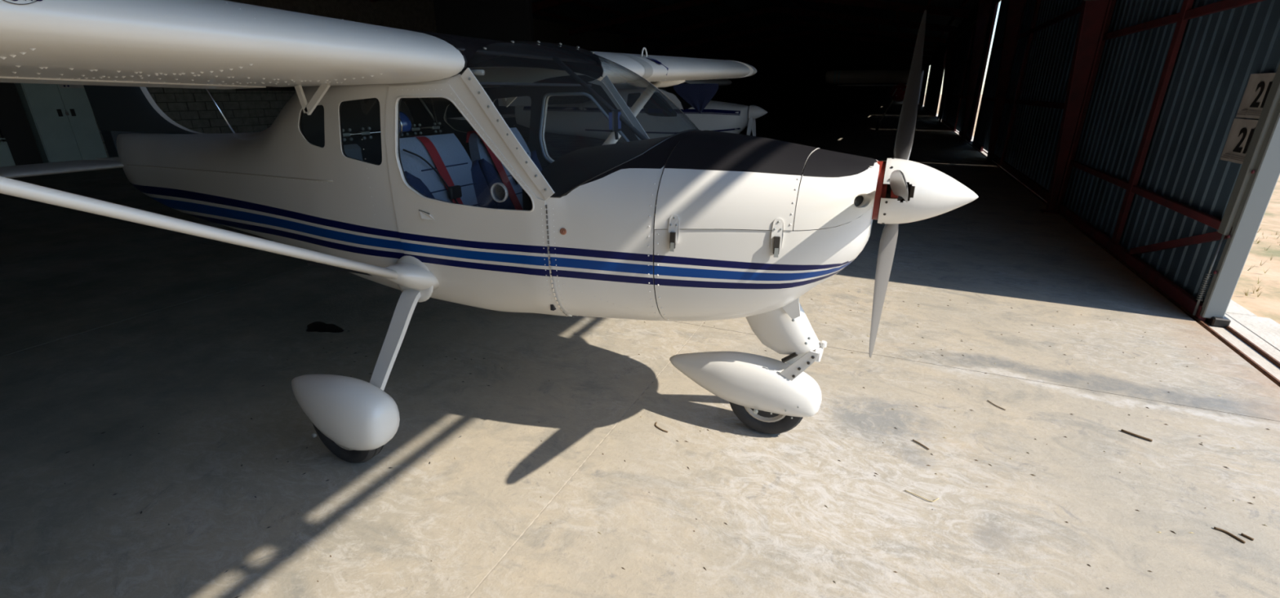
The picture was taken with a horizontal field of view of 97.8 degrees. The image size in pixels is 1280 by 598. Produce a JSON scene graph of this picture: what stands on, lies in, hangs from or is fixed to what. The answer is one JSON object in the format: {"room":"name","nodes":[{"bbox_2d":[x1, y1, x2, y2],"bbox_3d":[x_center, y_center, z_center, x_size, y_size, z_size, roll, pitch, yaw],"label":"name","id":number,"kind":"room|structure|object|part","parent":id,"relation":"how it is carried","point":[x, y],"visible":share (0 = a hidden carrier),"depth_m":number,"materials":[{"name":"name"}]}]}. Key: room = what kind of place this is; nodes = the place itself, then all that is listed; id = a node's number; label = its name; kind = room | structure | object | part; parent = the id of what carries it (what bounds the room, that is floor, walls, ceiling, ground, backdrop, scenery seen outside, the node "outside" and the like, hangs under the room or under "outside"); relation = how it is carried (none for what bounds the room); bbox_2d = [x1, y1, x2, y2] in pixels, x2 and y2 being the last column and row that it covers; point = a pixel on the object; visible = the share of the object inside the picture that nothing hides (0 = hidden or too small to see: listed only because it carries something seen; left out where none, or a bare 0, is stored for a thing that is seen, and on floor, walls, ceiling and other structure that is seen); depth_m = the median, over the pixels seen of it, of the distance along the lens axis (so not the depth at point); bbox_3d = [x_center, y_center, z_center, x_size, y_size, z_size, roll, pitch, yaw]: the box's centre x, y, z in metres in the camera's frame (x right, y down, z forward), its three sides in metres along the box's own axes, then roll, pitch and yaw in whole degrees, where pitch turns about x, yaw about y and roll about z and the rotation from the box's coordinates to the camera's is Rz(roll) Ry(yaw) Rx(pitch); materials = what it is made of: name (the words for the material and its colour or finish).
{"room":"aircraft hangar","nodes":[
{"label":"aircraft hangar","id":0,"kind":"room"},
{"bbox_2d":[100,87,150,157],"bbox_3d":[-11.483,-5.287,12.063,0.400,4.500,0.950,9,22,22],"label":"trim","id":1,"kind":"structure","parent":0,"point":[109,137],"depth_m":12.28,"materials":[{"name":"grey"}]},
{"bbox_2d":[0,0,775,157],"bbox_3d":[-0.239,-14.792,36.907,0.408,5.400,91.400,9,22,22],"label":"wall","id":2,"kind":"structure","parent":0,"point":[193,109],"depth_m":17.63,"materials":[{"name":"grey"}]},
{"bbox_2d":[433,0,533,135],"bbox_3d":[-5.579,-8.605,20.269,4.100,5.000,0.200,9,22,22],"label":"wall","id":3,"kind":"structure","parent":0,"point":[504,20],"depth_m":19.76,"materials":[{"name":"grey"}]},
{"bbox_2d":[0,102,1279,597],"bbox_3d":[8.175,-11.106,34.453,18.300,0.200,91.200,9,22,22],"label":"floor","id":4,"kind":"structure","parent":0,"point":[117,327],"depth_m":2.62,"materials":[{"name":"concrete"}]},
{"bbox_2d":[0,141,15,167],"bbox_3d":[-12.178,-2.604,10.415,0.520,0.620,0.550,9,22,22],"label":"locker","id":5,"kind":"object","parent":4,"relation":"on","point":[6,157],"visible":0.53,"depth_m":10.45,"materials":[{"name":"grey metal"}]},
{"bbox_2d":[0,82,43,165],"bbox_3d":[-12.212,-3.548,10.832,0.080,2.100,0.440,9,22,22],"label":"board","id":6,"kind":"object","parent":4,"relation":"on","point":[15,127],"visible":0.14,"depth_m":10.90,"materials":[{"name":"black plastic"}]},
{"bbox_2d":[14,83,107,163],"bbox_3d":[-11.907,-3.711,11.485,0.442,1.950,0.970,9,22,22],"label":"tall cabinet","id":7,"kind":"object","parent":4,"relation":"on","point":[62,122],"visible":0.64,"depth_m":11.36,"materials":[{"name":"grey metal"}]},
{"bbox_3d":[-11.821,-3.629,11.220,0.020,1.880,0.509,9,22,22],"label":"door","id":8,"kind":"part","parent":7,"relation":"part of","materials":[{"name":"grey paint"}]},
{"bbox_3d":[-11.748,-3.770,11.314,0.007,0.140,0.070,9,22,22],"label":"handle","id":9,"kind":"part","parent":7,"relation":"part of","materials":[{"name":"black plastic"}]},
{"bbox_2d":[58,84,84,88],"bbox_3d":[-11.612,-4.393,11.410,0.005,0.160,0.405,9,22,22],"label":"paper notice","id":10,"kind":"object","parent":7,"relation":"attached to","point":[60,85],"visible":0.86,"depth_m":11.41,"materials":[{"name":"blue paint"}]},
{"bbox_3d":[-11.664,-3.836,11.492,0.007,0.140,0.070,9,22,22],"label":"handle","id":11,"kind":"part","parent":7,"relation":"part of","materials":[{"name":"black plastic"}]},
{"bbox_3d":[-11.630,-3.781,11.630,0.020,1.880,0.429,9,22,22],"label":"door","id":12,"kind":"part","parent":7,"relation":"part of","materials":[{"name":"grey paint"}]},
{"bbox_2d":[64,330,502,597],"bbox_3d":[-1.592,0.574,2.754,1.571,0.003,1.693,9,22,22],"label":"debris","id":13,"kind":"object","parent":4,"relation":"on","point":[348,331],"visible":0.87,"depth_m":2.40,"materials":[{"name":"black plastic"}]},
{"bbox_2d":[306,321,343,333],"bbox_3d":[-2.132,0.199,3.765,0.326,0.003,0.160,9,22,22],"label":"oil stain","id":14,"kind":"object","parent":4,"relation":"on","point":[318,326],"visible":1,"depth_m":3.76,"materials":[{"name":"black liquid"}]},
{"bbox_2d":[0,0,978,463],"bbox_3d":[-1.575,-0.789,3.124,5.820,2.259,8.700,9,22,22],"label":"aircraft","id":15,"kind":"object","parent":4,"relation":"on","point":[695,224],"visible":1,"depth_m":2.18,"materials":[{"name":"white paint"}]},
{"bbox_2d":[323,144,363,160],"bbox_3d":[-1.548,-0.708,2.850,0.060,0.140,0.300,9,22,22],"label":"bag","id":16,"kind":"object","parent":15,"relation":"in","point":[353,151],"visible":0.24,"depth_m":2.90,"materials":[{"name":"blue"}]},
{"bbox_3d":[-1.072,0.217,2.506,0.130,0.496,0.460,9,22,22],"label":"gear leg","id":17,"kind":"part","parent":15,"relation":"part of","materials":[{"name":"white paint"}]},
{"bbox_2d":[399,111,411,137],"bbox_3d":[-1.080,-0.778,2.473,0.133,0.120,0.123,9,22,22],"label":"helmet","id":18,"kind":"object","parent":15,"relation":"on","point":[405,123],"visible":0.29,"depth_m":2.44,"materials":[{"name":"blue plastic"}]},
{"bbox_3d":[-0.885,-0.345,2.314,0.082,0.037,0.013,9,22,22],"label":"door handle","id":19,"kind":"part","parent":15,"relation":"part of","materials":[{"name":"white paint"}]},
{"bbox_3d":[-0.917,-0.520,2.613,0.224,0.467,0.470,9,22,22],"label":"seat backrest","id":20,"kind":"part","parent":15,"relation":"part of","materials":[{"name":"blue fabric"}]},
{"bbox_3d":[-0.632,-0.864,2.130,0.086,0.022,0.020,9,22,22],"label":"sun visor rod","id":21,"kind":"part","parent":15,"relation":"part of","materials":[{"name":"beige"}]},
{"bbox_3d":[-0.672,-0.389,2.303,0.762,0.932,0.170,9,22,22],"label":"door","id":22,"kind":"part","parent":15,"relation":"part of","materials":[{"name":"white paint"}]},
{"bbox_3d":[-0.712,-0.683,3.051,0.224,0.467,0.470,9,22,22],"label":"seat backrest","id":23,"kind":"part","parent":15,"relation":"part of","materials":[{"name":"blue fabric"}]},
{"bbox_3d":[-0.294,-0.689,3.109,0.762,0.932,0.170,9,22,22],"label":"door","id":24,"kind":"part","parent":15,"relation":"part of","materials":[{"name":"white paint"}]},
{"bbox_2d":[640,47,647,56],"bbox_3d":[0.029,-1.657,3.751,0.010,0.061,0.092,9,22,22],"label":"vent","id":25,"kind":"object","parent":15,"relation":"attached to","point":[642,55],"depth_m":3.73,"materials":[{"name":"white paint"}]},
{"bbox_3d":[0.116,-0.208,1.981,0.018,0.058,0.015,5,21,13],"label":"latch lever","id":26,"kind":"part","parent":15,"relation":"part of","materials":[{"name":"grey metal"}]},
{"bbox_3d":[0.468,-0.184,1.914,0.019,0.060,0.013,2,21,6],"label":"latch lever","id":27,"kind":"part","parent":15,"relation":"part of","materials":[{"name":"grey metal"}]},
{"bbox_3d":[0.613,0.018,2.327,0.115,0.135,0.008,9,22,22],"label":"gaiter plate","id":28,"kind":"part","parent":15,"relation":"part of","materials":[{"name":"white paint"}]},
{"bbox_3d":[1.028,-0.041,2.363,0.057,0.773,0.306,12,23,29],"label":"propeller blade","id":29,"kind":"part","parent":15,"relation":"part of","materials":[{"name":"grey metal"}]},
{"bbox_3d":[0.774,-0.329,1.665,0.062,0.172,0.808,9,22,22],"label":"propeller blade","id":30,"kind":"part","parent":15,"relation":"part of","materials":[{"name":"grey metal"}]},
{"bbox_3d":[1.075,-0.821,2.213,0.062,0.640,0.540,9,22,22],"label":"propeller blade","id":31,"kind":"part","parent":15,"relation":"part of","materials":[{"name":"grey metal"}]},
{"bbox_2d":[449,79,767,142],"bbox_3d":[-0.487,-3.678,11.037,6.002,2.200,8.600,9,22,22],"label":"aircraft","id":32,"kind":"object","parent":4,"relation":"on","point":[659,117],"visible":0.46,"depth_m":10.20,"materials":[{"name":"white paint"},{"name":"navy stripe paint"},{"name":"clear glazing"}]},
{"bbox_2d":[673,84,718,113],"bbox_3d":[0.781,-2.836,7.905,0.660,0.395,0.044,9,22,22],"label":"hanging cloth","id":33,"kind":"object","parent":32,"relation":"hanging from","point":[698,96],"visible":0.98,"depth_m":7.88,"materials":[{"name":"blue fabric"}]},
{"bbox_3d":[1.936,-2.975,9.930,0.062,0.585,0.378,9,22,22],"label":"propeller blade","id":34,"kind":"part","parent":32,"relation":"part of","materials":[{"name":"white metal"}]},
{"bbox_3d":[2.097,-3.101,10.272,0.062,0.583,0.381,9,22,22],"label":"propeller blade","id":35,"kind":"part","parent":32,"relation":"part of","materials":[{"name":"white metal"}]},
{"bbox_2d":[654,422,667,432],"bbox_3d":[0.096,0.611,2.652,0.024,0.007,0.100,-12,24,-30],"label":"dry twig","id":36,"kind":"object","parent":4,"relation":"on","point":[655,422],"visible":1,"depth_m":2.64,"materials":[{"name":"brown wood"}]},
{"bbox_2d":[317,301,1269,589],"bbox_3d":[1.248,0.588,2.713,3.568,0.004,4.059,9,22,22],"label":"debris","id":37,"kind":"object","parent":4,"relation":"on","point":[903,301],"visible":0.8,"depth_m":2.47,"materials":[{"name":"brown"}]},
{"bbox_2d":[825,70,910,130],"bbox_3d":[9.923,-8.520,23.935,3.550,2.275,5.500,9,22,22],"label":"aircraft","id":38,"kind":"object","parent":4,"relation":"on","point":[897,92],"visible":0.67,"depth_m":21.76,"materials":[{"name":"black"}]},
{"bbox_3d":[9.815,-7.456,22.343,0.497,1.021,0.060,9,22,22],"label":"gear leg","id":39,"kind":"part","parent":38,"relation":"part of","materials":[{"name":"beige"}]},
{"bbox_2d":[912,439,928,449],"bbox_3d":[1.269,0.657,2.523,0.008,0.006,0.082,-11,23,-27],"label":"dry twig","id":40,"kind":"object","parent":4,"relation":"on","point":[913,439],"visible":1,"depth_m":2.52,"materials":[{"name":"brown wood"}]},
{"bbox_2d":[904,489,938,502],"bbox_3d":[1.107,0.775,2.197,0.123,0.012,0.026,11,23,27],"label":"straw","id":41,"kind":"object","parent":4,"relation":"on","point":[904,490],"visible":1,"depth_m":2.19,"materials":[{"name":"beige plant"}]},
{"bbox_2d":[937,28,957,122],"bbox_3d":[15.408,-11.242,28.219,0.396,4.400,0.220,9,22,22],"label":"steel column","id":42,"kind":"structure","parent":4,"relation":"on","point":[952,36],"depth_m":28.00,"materials":[{"name":"metal"}]},
{"bbox_2d":[959,0,992,141],"bbox_3d":[10.263,-7.156,17.234,0.396,4.400,0.220,9,22,22],"label":"steel column","id":43,"kind":"structure","parent":4,"relation":"on","point":[984,9],"depth_m":17.05,"materials":[{"name":"metal"}]},
{"bbox_2d":[982,0,1026,162],"bbox_3d":[7.771,-5.177,11.913,0.396,4.400,0.220,9,22,22],"label":"steel column","id":44,"kind":"structure","parent":4,"relation":"on","point":[1015,8],"depth_m":11.91,"materials":[{"name":"metal"}]},
{"bbox_2d":[1040,0,1111,213],"bbox_3d":[5.319,-3.230,6.678,0.396,4.400,0.220,9,22,22],"label":"steel column","id":45,"kind":"structure","parent":4,"relation":"on","point":[1094,15],"depth_m":6.85,"materials":[{"name":"red metal"}]},
{"bbox_3d":[5.422,-1.159,7.399,0.170,0.015,0.220,9,22,22],"label":"plate","id":46,"kind":"part","parent":45,"relation":"part of","materials":[{"name":"metal"}]},
{"bbox_2d":[920,105,1279,386],"bbox_3d":[16.673,-9.809,30.956,0.260,0.206,91.200,9,22,22],"label":"door track","id":47,"kind":"structure","parent":4,"relation":"attached to","point":[1256,352],"depth_m":3.62,"materials":[{"name":"metal"}]},
{"bbox_2d":[1120,429,1152,441],"bbox_3d":[2.299,0.631,2.587,0.014,0.012,0.113,-16,26,-37],"label":"dry twig","id":48,"kind":"object","parent":4,"relation":"on","point":[1122,430],"visible":1,"depth_m":2.58,"materials":[{"name":"brown wood"}]},
{"bbox_2d":[1213,526,1245,543],"bbox_3d":[2.123,0.848,2.011,0.018,0.009,0.084,-11,23,-27],"label":"dry twig","id":49,"kind":"object","parent":4,"relation":"on","point":[1215,528],"visible":1,"depth_m":2.01,"materials":[{"name":"brown wood"}]},
{"bbox_2d":[1240,533,1253,541],"bbox_3d":[2.175,0.852,2.001,0.008,0.009,0.032,-10,23,-26],"label":"dry twig","id":50,"kind":"object","parent":4,"relation":"on","point":[1242,534],"visible":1,"depth_m":2.00,"materials":[{"name":"brown wood"}]},
{"bbox_2d":[369,0,978,68],"bbox_3d":[8.353,-16.028,32.656,19.000,1.900,91.800,9,22,22],"label":"ceiling","id":51,"kind":"structure","parent":0,"point":[773,33],"depth_m":32.06,"materials":[{"name":"grey metal"}]},
{"bbox_2d":[773,55,924,103],"bbox_3d":[26.545,-28.785,72.524,18.700,6.800,0.200,9,22,22],"label":"wall","id":52,"kind":"structure","parent":0,"point":[803,82],"depth_m":73.38,"materials":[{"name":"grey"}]},
{"bbox_2d":[924,0,1000,70],"bbox_3d":[16.645,-12.083,30.123,0.120,4.850,91.200,9,22,22],"label":"wall","id":53,"kind":"structure","parent":0,"point":[966,24],"depth_m":25.87,"materials":[{"name":"grey metal"}]},
{"bbox_2d":[918,66,929,106],"bbox_3d":[32.023,-23.982,63.122,0.064,3.950,14.400,9,22,22],"label":"door","id":54,"kind":"structure","parent":53,"relation":"in","point":[926,70],"depth_m":62.31,"materials":[{"name":"grey metal"}]},
{"bbox_2d":[923,58,937,111],"bbox_3d":[25.271,-18.620,48.704,0.064,3.950,10.800,9,22,22],"label":"door","id":55,"kind":"structure","parent":53,"relation":"in","point":[932,68],"depth_m":49.06,"materials":[{"name":"grey metal"}]},
{"bbox_2d":[928,51,945,115],"bbox_3d":[21.058,-15.275,39.710,0.064,3.950,10.160,9,22,22],"label":"door","id":56,"kind":"structure","parent":53,"relation":"in","point":[939,66],"depth_m":39.79,"materials":[{"name":"grey metal"}]},
{"bbox_2d":[934,49,946,116],"bbox_3d":[18.820,-13.497,34.929,0.064,3.950,0.900,9,22,22],"label":"door","id":57,"kind":"structure","parent":53,"relation":"in","point":[944,64],"depth_m":34.88,"materials":[{"name":"grey metal"}]},
{"bbox_2d":[937,35,961,124],"bbox_3d":[16.106,-11.342,29.136,0.064,3.950,7.000,9,22,22],"label":"door","id":58,"kind":"structure","parent":53,"relation":"in","point":[957,46],"depth_m":28.20,"materials":[{"name":"metal"}]},
{"bbox_2d":[945,24,973,131],"bbox_3d":[13.672,-9.409,23.938,0.064,3.950,5.115,9,22,22],"label":"door","id":59,"kind":"structure","parent":53,"relation":"in","point":[966,39],"depth_m":24.16,"materials":[{"name":"metal"}]},
{"bbox_3d":[13.665,-7.615,24.608,0.050,0.120,5.115,9,22,22],"label":"rail","id":60,"kind":"part","parent":59,"relation":"part of","materials":[{"name":"metal"}]},
{"bbox_3d":[13.661,-8.778,24.177,0.040,0.080,5.115,9,22,22],"label":"frame rail","id":61,"kind":"part","parent":59,"relation":"part of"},
{"bbox_3d":[13.661,-9.997,23.724,0.040,0.080,5.115,9,22,22],"label":"frame rail","id":62,"kind":"part","parent":59,"relation":"part of","materials":[{"name":"metal"}]},
{"bbox_3d":[13.661,-11.168,23.289,0.040,0.080,5.115,9,22,22],"label":"frame rail","id":63,"kind":"part","parent":59,"relation":"part of","materials":[{"name":"metal"}]},
{"bbox_2d":[954,3,998,142],"bbox_3d":[11.486,-7.674,19.271,0.064,3.950,5.710,9,22,22],"label":"door","id":64,"kind":"structure","parent":53,"relation":"in","point":[961,113],"depth_m":17.95,"materials":[{"name":"metal"}]},
{"bbox_3d":[11.066,-5.551,19.057,0.050,0.120,3.650,9,22,22],"label":"rail","id":65,"kind":"part","parent":64,"relation":"part of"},
{"bbox_3d":[11.475,-7.043,19.511,0.040,0.080,5.710,9,22,22],"label":"frame rail","id":66,"kind":"part","parent":64,"relation":"part of","materials":[{"name":"metal"}]},
{"bbox_3d":[11.475,-8.261,19.058,0.040,0.080,5.710,9,22,22],"label":"frame rail","id":67,"kind":"part","parent":64,"relation":"part of","materials":[{"name":"metal"}]},
{"bbox_3d":[11.475,-9.433,18.622,0.040,0.080,5.710,9,22,22],"label":"frame rail","id":68,"kind":"part","parent":64,"relation":"part of","materials":[{"name":"metal"}]},
{"bbox_2d":[972,0,1036,166],"bbox_3d":[8.824,-5.560,13.587,0.064,3.950,5.536,9,22,22],"label":"door","id":69,"kind":"structure","parent":53,"relation":"in","point":[983,128],"depth_m":14.31,"materials":[{"name":"grey metal"}]},
{"bbox_3d":[9.518,-4.322,15.753,0.050,0.120,2.050,9,22,22],"label":"rail","id":70,"kind":"part","parent":69,"relation":"part of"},
{"bbox_3d":[8.064,-3.167,12.648,0.050,0.120,1.786,9,22,22],"label":"rail","id":71,"kind":"part","parent":69,"relation":"part of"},
{"bbox_3d":[8.813,-4.929,13.827,0.040,0.080,5.536,9,22,22],"label":"frame rail","id":72,"kind":"part","parent":69,"relation":"part of","materials":[{"name":"metal"}]},
{"bbox_3d":[8.813,-6.147,13.374,0.040,0.080,5.536,9,22,22],"label":"frame rail","id":73,"kind":"part","parent":69,"relation":"part of","materials":[{"name":"metal"}]},
{"bbox_2d":[1000,0,1083,201],"bbox_3d":[6.725,-3.882,9.075,0.090,3.950,5.060,9,22,22],"label":"door","id":74,"kind":"structure","parent":53,"relation":"in","point":[1029,152],"depth_m":9.49,"materials":[{"name":"metal"}]},
{"bbox_3d":[6.694,-2.080,9.724,0.050,0.120,5.000,9,22,22],"label":"rail","id":75,"kind":"part","parent":74,"relation":"part of","materials":[{"name":"brown metal"}]},
{"bbox_3d":[6.690,-3.243,9.293,0.040,0.080,5.000,9,22,22],"label":"frame rail","id":76,"kind":"part","parent":74,"relation":"part of","materials":[{"name":"metal"}]},
{"bbox_3d":[6.690,-4.461,8.840,0.040,0.080,5.000,9,22,22],"label":"frame rail","id":77,"kind":"part","parent":74,"relation":"part of","materials":[{"name":"metal"}]},
{"bbox_2d":[1057,0,1279,328],"bbox_3d":[4.804,-2.330,5.040,0.172,3.905,4.400,9,22,22],"label":"door","id":78,"kind":"structure","parent":53,"relation":"in","point":[1146,179],"depth_m":4.65,"materials":[{"name":"metal"}]},
{"bbox_3d":[4.784,-0.565,5.723,0.040,0.120,4.270,9,22,22],"label":"frame rail","id":79,"kind":"part","parent":78,"relation":"part of","materials":[{"name":"red metal"}]},
{"bbox_3d":[4.784,-1.128,5.514,0.040,0.060,4.270,9,22,22],"label":"frame rail","id":80,"kind":"part","parent":78,"relation":"part of","materials":[{"name":"red metal"}]},
{"bbox_3d":[4.784,-2.510,5.000,0.040,0.070,4.270,9,22,22],"label":"frame rail","id":81,"kind":"part","parent":78,"relation":"part of","materials":[{"name":"red metal"}]},
{"bbox_2d":[1219,118,1258,164],"bbox_3d":[4.088,-1.072,3.797,0.013,0.282,0.385,9,22,22],"label":"paper","id":82,"kind":"object","parent":78,"relation":"attached to","point":[1242,131],"visible":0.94,"depth_m":3.83,"materials":[{"name":"white paper"}]},
{"bbox_3d":[3.954,-1.675,3.200,0.110,3.850,0.060,9,22,22],"label":"post","id":83,"kind":"part","parent":78,"relation":"part of","materials":[{"name":"metal"}]},
{"bbox_2d":[1235,72,1275,119],"bbox_3d":[4.083,-1.339,3.686,0.013,0.280,0.385,9,22,22],"label":"paper","id":84,"kind":"object","parent":78,"relation":"attached to","point":[1258,87],"visible":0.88,"depth_m":3.72,"materials":[{"name":"white paper"}]},
{"label":"outside","id":85,"kind":"structure","parent":0,"visible":0},
{"bbox_2d":[923,94,1279,324],"bbox_3d":[187.845,-7.881,25.611,317.500,0.040,440.000,9,22,22],"label":"ground","id":86,"kind":"structure","parent":85,"point":[1267,304],"depth_m":5.19,"materials":[{"name":"beige sand"}]},
{"bbox_2d":[923,105,1257,316],"bbox_3d":[19.769,-12.040,37.042,0.200,0.246,76.840,9,22,22],"label":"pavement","id":87,"kind":"structure","parent":86,"relation":"on","point":[1233,308],"depth_m":4.11,"materials":[{"name":"concrete"}]},
{"bbox_2d":[1225,313,1279,351],"bbox_3d":[1.466,2.520,-2.109,0.260,0.246,14.350,9,22,22],"label":"pavement","id":88,"kind":"structure","parent":86,"relation":"on","point":[1268,330],"depth_m":3.81,"materials":[{"name":"concrete"}]},
{"bbox_2d":[1242,229,1279,297],"bbox_3d":[6.990,-0.136,4.669,3.805,0.080,5.348,9,22,22],"label":"dry grass","id":89,"kind":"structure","parent":86,"relation":"on","point":[1260,229],"depth_m":5.10,"materials":[{"name":"beige plant"}]}
]}

